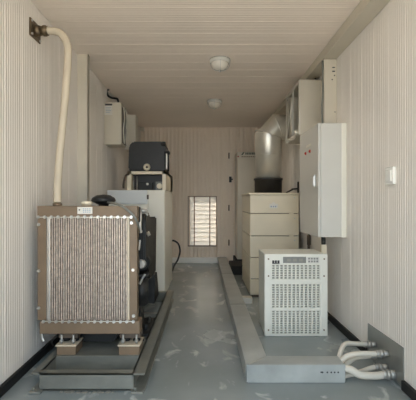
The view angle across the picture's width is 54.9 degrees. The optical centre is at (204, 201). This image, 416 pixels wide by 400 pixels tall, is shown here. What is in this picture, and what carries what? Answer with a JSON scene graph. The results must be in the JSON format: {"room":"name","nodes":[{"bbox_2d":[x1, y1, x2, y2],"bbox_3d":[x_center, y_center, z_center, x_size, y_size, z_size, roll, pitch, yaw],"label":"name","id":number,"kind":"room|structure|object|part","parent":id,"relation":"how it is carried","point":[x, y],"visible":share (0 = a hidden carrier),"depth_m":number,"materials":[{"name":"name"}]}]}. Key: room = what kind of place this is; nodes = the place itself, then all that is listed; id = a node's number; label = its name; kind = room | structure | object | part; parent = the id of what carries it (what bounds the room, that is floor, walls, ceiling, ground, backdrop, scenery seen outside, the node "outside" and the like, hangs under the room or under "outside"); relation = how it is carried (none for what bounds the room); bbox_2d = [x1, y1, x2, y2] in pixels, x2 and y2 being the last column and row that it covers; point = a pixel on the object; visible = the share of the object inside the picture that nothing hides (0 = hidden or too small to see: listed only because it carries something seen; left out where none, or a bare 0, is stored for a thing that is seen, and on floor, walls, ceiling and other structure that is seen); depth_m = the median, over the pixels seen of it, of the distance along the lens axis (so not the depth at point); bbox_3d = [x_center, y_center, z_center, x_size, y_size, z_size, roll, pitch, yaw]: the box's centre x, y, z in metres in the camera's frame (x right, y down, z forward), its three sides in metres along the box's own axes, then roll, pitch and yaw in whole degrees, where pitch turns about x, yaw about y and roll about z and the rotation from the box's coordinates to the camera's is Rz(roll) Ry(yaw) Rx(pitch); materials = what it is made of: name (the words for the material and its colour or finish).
{"room":"mechanical room","nodes":[
{"label":"mechanical room","id":0,"kind":"room"},
{"bbox_2d":[0,0,140,384],"bbox_3d":[-1.145,-0.140,3.665,0.060,2.420,6.630,0,0,0],"label":"wall","id":1,"kind":"structure","parent":0,"point":[31,72],"depth_m":2.56,"materials":[{"name":"paint"}]},
{"bbox_2d":[0,334,60,397],"bbox_3d":[-1.104,1.022,3.635,0.022,0.055,6.570,0,0,0],"label":"baseboard","id":2,"kind":"structure","parent":1,"relation":"attached to","point":[17,375],"depth_m":2.45,"materials":[{"name":"black rubber"}]},
{"bbox_2d":[29,17,71,205],"bbox_3d":[-1.008,-0.574,2.587,0.258,1.197,0.155,0,0,15],"label":"hose","id":3,"kind":"object","parent":1,"relation":"attached to","point":[36,31],"visible":1,"depth_m":2.59,"materials":[{"name":"beige plastic"}]},
{"bbox_2d":[77,54,89,205],"bbox_3d":[-1.067,-0.147,3.515,0.095,2.282,0.050,0,0,0],"label":"wall post","id":4,"kind":"object","parent":1,"relation":"attached to","point":[83,60],"visible":0.64,"depth_m":3.49,"materials":[{"name":"beige paint"}]},
{"bbox_2d":[107,89,118,101],"bbox_3d":[-1.051,-1.201,4.539,0.168,0.194,0.048,0,0,24],"label":"power cable","id":5,"kind":"object","parent":1,"relation":"attached to","point":[110,97],"visible":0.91,"depth_m":4.53,"materials":[{"name":"black plastic"}]},
{"bbox_2d":[104,102,126,147],"bbox_3d":[-1.006,-0.869,4.548,0.216,0.466,0.264,0,0,0],"label":"upper cabinet","id":6,"kind":"object","parent":1,"relation":"attached to","point":[115,113],"visible":1,"depth_m":4.42,"materials":[{"name":"beige metal"}]},
{"bbox_3d":[-0.919,-0.854,4.550,0.012,0.396,0.220,0,0,0],"label":"door","id":7,"kind":"part","parent":6,"relation":"part of","materials":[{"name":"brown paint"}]},
{"bbox_2d":[125,115,137,151],"bbox_3d":[-1.038,-0.967,5.656,0.151,0.491,0.228,0,0,0],"label":"junction box","id":8,"kind":"object","parent":1,"relation":"attached to","point":[132,120],"visible":0.58,"depth_m":5.54,"materials":[{"name":"beige metal"}]},
{"bbox_2d":[31,0,360,127],"bbox_3d":[0.001,-1.320,3.665,2.352,0.060,6.630,0,0,0],"label":"ceiling","id":9,"kind":"structure","parent":0,"point":[153,56],"depth_m":3.36,"materials":[{"name":"paint"}]},
{"bbox_2d":[207,99,221,109],"bbox_3d":[0.121,-1.232,5.080,0.192,0.117,0.192,0,0,0],"label":"ceiling lamp","id":10,"kind":"object","parent":9,"relation":"attached to","point":[214,104],"visible":1,"depth_m":5.02,"materials":[{"name":"white glass"}]},
{"bbox_2d":[209,56,230,71],"bbox_3d":[0.136,-1.232,3.620,0.192,0.117,0.192,0,0,0],"label":"ceiling lamp","id":11,"kind":"object","parent":9,"relation":"attached to","point":[219,63],"visible":1,"depth_m":3.56,"materials":[{"name":"white glass"}]},
{"bbox_2d":[141,127,260,262],"bbox_3d":[0.001,-0.120,6.950,2.232,2.340,0.060,0,0,0],"label":"wall","id":12,"kind":"structure","parent":0,"point":[198,156],"depth_m":6.92,"materials":[{"name":"paint"}]},
{"bbox_2d":[172,257,216,262],"bbox_3d":[-0.203,1.004,6.905,0.835,0.092,0.030,0,0,0],"label":"baseboard","id":13,"kind":"structure","parent":12,"relation":"attached to","point":[181,259],"depth_m":6.89,"materials":[{"name":"white paint"}]},
{"bbox_2d":[188,196,216,245],"bbox_3d":[-0.048,0.333,6.942,0.498,0.868,0.076,0,0,0],"label":"window","id":14,"kind":"structure","parent":12,"relation":"in","point":[203,209],"depth_m":6.93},
{"bbox_2d":[227,145,254,256],"bbox_3d":[0.699,-0.019,6.885,0.642,1.939,0.070,0,0,0],"label":"door","id":15,"kind":"structure","parent":12,"relation":"in","point":[233,150],"depth_m":6.91,"materials":[{"name":"paint"}]},
{"bbox_2d":[0,263,410,399],"bbox_3d":[0.001,1.075,3.490,2.352,0.050,6.980,0,0,0],"label":"floor","id":16,"kind":"structure","parent":0,"point":[197,357],"depth_m":2.67,"materials":[{"name":"grey paint"}]},
{"bbox_2d":[28,194,173,393],"bbox_3d":[-0.693,0.499,3.243,0.716,1.102,2.115,0,0,0],"label":"generator","id":17,"kind":"object","parent":16,"relation":"on","point":[97,275],"visible":1,"depth_m":2.51,"materials":[{"name":"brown metal"}]},
{"bbox_3d":[-1.021,0.419,2.534,0.054,0.644,0.061,0,0,0],"label":"frame","id":18,"kind":"part","parent":17,"relation":"part of","materials":[{"name":"brown paint"}]},
{"bbox_3d":[-0.939,1.000,3.263,0.052,0.100,2.075,0,0,0],"label":"skid rail","id":19,"kind":"part","parent":17,"relation":"part of","materials":[{"name":"grey metal"}]},
{"bbox_3d":[-0.855,0.834,2.550,0.117,0.032,0.100,0,0,0],"label":"cradle plate","id":20,"kind":"part","parent":17,"relation":"part of","materials":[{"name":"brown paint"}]},
{"bbox_3d":[-0.750,0.053,2.498,0.093,0.044,0.003,0,0,0],"label":"rating plate","id":21,"kind":"part","parent":17,"relation":"part of","materials":[{"name":"metal"}]},
{"bbox_3d":[-0.716,0.780,2.533,0.620,0.078,0.105,0,0,0],"label":"tank","id":22,"kind":"part","parent":17,"relation":"part of","materials":[{"name":"brown metal"}]},
{"bbox_3d":[-0.659,0.946,2.600,0.508,0.008,0.300,0,0,0],"label":"cross plate","id":23,"kind":"part","parent":17,"relation":"part of","materials":[{"name":"grey metal"}]},
{"bbox_3d":[-0.468,0.834,2.550,0.127,0.032,0.100,0,0,0],"label":"cradle plate","id":24,"kind":"part","parent":17,"relation":"part of","materials":[{"name":"brown paint"}]},
{"bbox_3d":[-0.449,0.419,2.534,0.046,0.644,0.061,0,0,0],"label":"frame","id":25,"kind":"part","parent":17,"relation":"part of","materials":[{"name":"brown paint"}]},
{"bbox_3d":[-0.424,0.519,2.700,0.052,0.076,0.016,0,0,0],"label":"tension rod","id":26,"kind":"part","parent":17,"relation":"part of","materials":[{"name":"metal"}]},
{"bbox_3d":[-0.370,1.000,3.257,0.070,0.100,2.085,0,0,0],"label":"skid rail","id":27,"kind":"part","parent":17,"relation":"part of","materials":[{"name":"grey metal"}]},
{"bbox_2d":[107,171,172,290],"bbox_3d":[-0.762,0.353,4.919,0.646,1.395,1.002,0,0,0],"label":"cabinet","id":28,"kind":"object","parent":16,"relation":"on","point":[152,191],"visible":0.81,"depth_m":4.45,"materials":[{"name":"white metal"}]},
{"bbox_3d":[-0.864,-0.054,4.441,0.443,0.153,0.022,0,0,0],"label":"panel","id":29,"kind":"part","parent":28,"relation":"part of","materials":[{"name":"grey metal"}]},
{"bbox_2d":[128,142,169,172],"bbox_3d":[-0.638,-0.518,4.790,0.474,0.345,0.520,0,0,0],"label":"housing","id":30,"kind":"object","parent":28,"relation":"on","point":[143,156],"visible":0.98,"depth_m":4.56,"materials":[{"name":"black plastic"}]},
{"bbox_3d":[-0.540,0.445,4.442,0.178,1.150,0.020,0,0,0],"label":"door","id":31,"kind":"part","parent":28,"relation":"part of","materials":[{"name":"beige metal"}]},
{"bbox_2d":[229,261,241,274],"bbox_3d":[0.497,0.985,6.018,0.245,0.130,0.565,0,0,0],"label":"box","id":32,"kind":"object","parent":16,"relation":"on","point":[236,266],"visible":0.5,"depth_m":5.75,"materials":[{"name":"black plastic"}]},
{"bbox_2d":[233,152,255,260],"bbox_3d":[0.789,0.128,6.591,0.616,1.844,0.507,0,0,0],"label":"tall cabinet","id":33,"kind":"object","parent":16,"relation":"on","point":[245,174],"visible":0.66,"depth_m":6.34,"materials":[{"name":"beige metal"}]},
{"bbox_2d":[241,193,299,296],"bbox_3d":[0.768,0.474,4.879,0.565,1.152,0.942,0,0,0],"label":"base cabinet","id":34,"kind":"object","parent":16,"relation":"on","point":[269,220],"visible":0.73,"depth_m":4.42,"materials":[{"name":"beige metal"}]},
{"bbox_3d":[0.768,0.732,4.885,0.541,0.231,0.930,0,0,0],"label":"panel","id":35,"kind":"part","parent":34,"relation":"part of","materials":[{"name":"beige metal"}]},
{"bbox_3d":[0.768,0.940,4.885,0.541,0.172,0.930,0,0,0],"label":"panel","id":36,"kind":"part","parent":34,"relation":"part of","materials":[{"name":"beige metal"}]},
{"bbox_2d":[254,114,285,192],"bbox_3d":[0.859,-0.604,4.900,0.519,1.003,0.386,0,0,0],"label":"ventilation duct","id":37,"kind":"object","parent":34,"relation":"on","point":[269,138],"visible":0.77,"depth_m":4.77,"materials":[{"name":"silver metal"}]},
{"bbox_3d":[0.768,0.023,4.885,0.541,0.202,0.930,0,0,0],"label":"panel","id":38,"kind":"part","parent":34,"relation":"part of","materials":[{"name":"beige metal"}]},
{"bbox_3d":[0.768,0.251,4.885,0.541,0.242,0.930,0,0,0],"label":"panel","id":39,"kind":"part","parent":34,"relation":"part of","materials":[{"name":"beige metal"}]},
{"bbox_3d":[0.768,0.494,4.885,0.541,0.231,0.930,0,0,0],"label":"panel","id":40,"kind":"part","parent":34,"relation":"part of","materials":[{"name":"beige metal"}]},
{"bbox_3d":[0.768,-0.091,4.879,0.565,0.022,0.942,0,0,0],"label":"lid","id":41,"kind":"part","parent":34,"relation":"part of","materials":[{"name":"beige metal"}]},
{"bbox_2d":[286,182,298,192],"bbox_3d":[1.028,-0.168,4.678,0.055,0.133,0.202,0,0,-30],"label":"power cable","id":42,"kind":"object","parent":34,"relation":"on","point":[297,188],"visible":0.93,"depth_m":4.59,"materials":[{"name":"black plastic"}]},
{"bbox_2d":[217,257,344,382],"bbox_3d":[0.515,0.997,4.602,0.600,0.106,4.567,0,0,0],"label":"cable trunking","id":43,"kind":"object","parent":16,"relation":"on","point":[258,367],"visible":1,"depth_m":2.40,"materials":[{"name":"grey paint"}]},
{"bbox_2d":[259,249,327,335],"bbox_3d":[0.711,0.727,3.307,0.494,0.642,0.386,0,0,0],"label":"power supply cabinet","id":44,"kind":"object","parent":16,"relation":"on","point":[293,283],"visible":1,"depth_m":3.12,"materials":[{"name":"grey metal"}]},
{"bbox_2d":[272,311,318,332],"bbox_3d":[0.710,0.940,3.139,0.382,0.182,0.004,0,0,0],"label":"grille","id":45,"kind":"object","parent":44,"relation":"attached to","point":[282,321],"depth_m":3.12,"materials":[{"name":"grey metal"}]},
{"bbox_2d":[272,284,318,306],"bbox_3d":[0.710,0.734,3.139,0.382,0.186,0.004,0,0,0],"label":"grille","id":46,"kind":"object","parent":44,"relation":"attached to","point":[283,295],"depth_m":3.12,"materials":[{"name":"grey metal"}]},
{"bbox_2d":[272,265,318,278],"bbox_3d":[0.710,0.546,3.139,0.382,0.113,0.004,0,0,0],"label":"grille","id":47,"kind":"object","parent":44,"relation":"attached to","point":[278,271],"depth_m":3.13,"materials":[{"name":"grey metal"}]},
{"bbox_2d":[271,311,320,333],"bbox_3d":[0.710,0.940,3.130,0.393,0.188,0.014,0,0,0],"label":"grille","id":48,"kind":"object","parent":44,"relation":"attached to","point":[282,322],"depth_m":3.12,"materials":[{"name":"grey metal"}]},
{"bbox_2d":[271,284,320,307],"bbox_3d":[0.710,0.734,3.130,0.393,0.191,0.014,0,0,0],"label":"grille","id":49,"kind":"object","parent":44,"relation":"attached to","point":[282,295],"depth_m":3.12,"materials":[{"name":"grey metal"}]},
{"bbox_2d":[271,265,320,278],"bbox_3d":[0.710,0.546,3.130,0.393,0.119,0.014,0,0,0],"label":"grille","id":50,"kind":"object","parent":44,"relation":"attached to","point":[277,271],"depth_m":3.12,"materials":[{"name":"grey metal"}]},
{"bbox_2d":[320,237,326,253],"bbox_3d":[0.977,0.665,3.300,0.044,0.769,0.044,0,0,0],"label":"cable riser","id":51,"kind":"object","parent":44,"relation":"on","point":[323,247],"visible":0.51,"depth_m":3.28,"materials":[{"name":"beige plastic"}]},
{"bbox_3d":[-0.685,0.790,6.000,0.310,0.520,0.500,0,0,0],"label":"cable box","id":52,"kind":"object","parent":16,"relation":"on","visible":0},
{"bbox_2d":[172,240,180,270],"bbox_3d":[-0.447,0.803,5.995,0.169,0.475,0.037,0,0,0],"label":"power cable","id":53,"kind":"object","parent":52,"relation":"attached to","point":[175,263],"visible":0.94,"depth_m":5.99,"materials":[{"name":"black plastic"}]},
{"bbox_2d":[282,0,415,389],"bbox_3d":[1.147,-0.140,3.665,0.060,2.420,6.630,0,0,0],"label":"wall","id":54,"kind":"structure","parent":0,"point":[372,270],"depth_m":2.58,"materials":[{"name":"paint"}]},
{"bbox_2d":[286,80,320,143],"bbox_3d":[0.986,-0.890,4.110,0.261,0.548,0.620,0,0,0],"label":"box","id":55,"kind":"object","parent":54,"relation":"attached to","point":[303,102],"visible":0.97,"depth_m":3.80,"materials":[{"name":"beige paint"}]},
{"bbox_3d":[0.896,-0.902,4.309,0.020,0.436,0.158,0,0,2],"label":"spring rod","id":56,"kind":"part","parent":55,"relation":"part of","materials":[{"name":"metal"}]},
{"bbox_3d":[0.897,-0.902,4.120,0.025,0.431,0.084,0,0,-6],"label":"spring rod","id":57,"kind":"part","parent":55,"relation":"part of","materials":[{"name":"metal"}]},
{"bbox_3d":[0.894,-0.655,4.089,0.040,0.078,0.547,0,0,3],"label":"actuator arm","id":58,"kind":"part","parent":55,"relation":"part of","materials":[{"name":"metal"}]},
{"bbox_3d":[0.895,-0.902,4.110,0.020,0.524,0.620,0,0,0],"label":"frame","id":59,"kind":"part","parent":55,"relation":"part of","materials":[{"name":"metal"}]},
{"bbox_2d":[307,234,310,248],"bbox_3d":[1.090,0.657,4.200,0.038,0.674,0.040,0,0,0],"label":"pipe","id":60,"kind":"object","parent":54,"relation":"attached to","point":[308,235],"visible":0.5,"depth_m":4.19,"materials":[{"name":"brown metal"}]},
{"bbox_2d":[300,123,346,237],"bbox_3d":[0.994,-0.172,3.455,0.245,0.904,0.610,0,0,0],"label":"upper cabinet","id":61,"kind":"object","parent":54,"relation":"attached to","point":[323,148],"visible":1,"depth_m":3.15,"materials":[{"name":"white metal"}]},
{"bbox_3d":[0.901,-0.172,3.455,0.020,0.902,0.610,0,0,0],"label":"door","id":62,"kind":"part","parent":61,"relation":"part of","materials":[{"name":"beige metal"}]},
{"bbox_3d":[0.881,-0.172,3.239,0.020,0.101,0.036,0,0,0],"label":"handle","id":63,"kind":"part","parent":61,"relation":"part of","materials":[{"name":"metal"}]},
{"bbox_3d":[1.097,-0.172,3.455,0.039,0.904,0.610,0,0,0],"label":"frame","id":64,"kind":"part","parent":61,"relation":"part of","materials":[{"name":"beige metal"}]},
{"bbox_2d":[321,59,336,122],"bbox_3d":[1.052,-0.479,3.427,0.129,1.459,0.086,0,0,0],"label":"column","id":65,"kind":"structure","parent":54,"relation":"attached to","point":[328,66],"depth_m":3.38,"materials":[{"name":"beige metal"}]},
{"bbox_2d":[274,0,389,114],"bbox_3d":[1.056,-1.250,3.125,0.119,0.077,5.550,0,0,0],"label":"beam","id":66,"kind":"structure","parent":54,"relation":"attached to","point":[365,11],"depth_m":2.93,"materials":[{"name":"beige paint"}]},
{"bbox_2d":[328,312,415,399],"bbox_3d":[1.106,1.022,3.635,0.022,0.055,6.570,0,0,0],"label":"baseboard","id":67,"kind":"structure","parent":54,"relation":"attached to","point":[406,388],"depth_m":2.90,"materials":[{"name":"black rubber"}]},
{"bbox_2d":[368,323,403,385],"bbox_3d":[1.113,0.932,2.486,0.008,0.228,0.488,0,0,0],"label":"plate","id":68,"kind":"object","parent":54,"relation":"attached to","point":[395,361],"visible":0.56,"depth_m":2.39,"materials":[{"name":"grey metal"}]},
{"bbox_2d":[337,341,376,357],"bbox_3d":[0.947,0.935,2.550,0.348,0.086,0.093,0,0,-28],"label":"conduit","id":69,"kind":"object","parent":68,"relation":"attached to","point":[369,344],"visible":0.95,"depth_m":2.56,"materials":[{"name":"beige plastic"}]},
{"bbox_2d":[344,356,382,364],"bbox_3d":[0.957,0.983,2.473,0.322,0.077,0.066,0,0,-19],"label":"conduit","id":70,"kind":"object","parent":68,"relation":"attached to","point":[349,361],"visible":0.52,"depth_m":2.47,"materials":[{"name":"beige plastic"}]},
{"bbox_2d":[340,349,389,362],"bbox_3d":[0.958,0.934,2.417,0.301,0.077,0.048,0,0,-1],"label":"conduit","id":71,"kind":"object","parent":68,"relation":"attached to","point":[380,353],"visible":0.99,"depth_m":2.41,"materials":[{"name":"beige plastic"}]},
{"bbox_2d":[345,363,388,377],"bbox_3d":[0.962,1.015,2.412,0.304,0.062,0.054,0,0,-12],"label":"conduit","id":72,"kind":"object","parent":68,"relation":"attached to","point":[375,367],"visible":0.59,"depth_m":2.42,"materials":[{"name":"beige plastic"}]},
{"bbox_2d":[345,364,396,379],"bbox_3d":[0.957,0.990,2.330,0.303,0.084,0.074,0,0,0],"label":"conduit","id":73,"kind":"object","parent":68,"relation":"attached to","point":[386,373],"visible":1,"depth_m":2.31,"materials":[{"name":"white plastic"}]},
{"bbox_2d":[385,166,395,184],"bbox_3d":[1.104,-0.157,2.388,0.026,0.104,0.105,0,0,0],"label":"light switch","id":74,"kind":"object","parent":54,"relation":"attached to","point":[390,172],"visible":1,"depth_m":2.35,"materials":[{"name":"white paint"}]}
]}

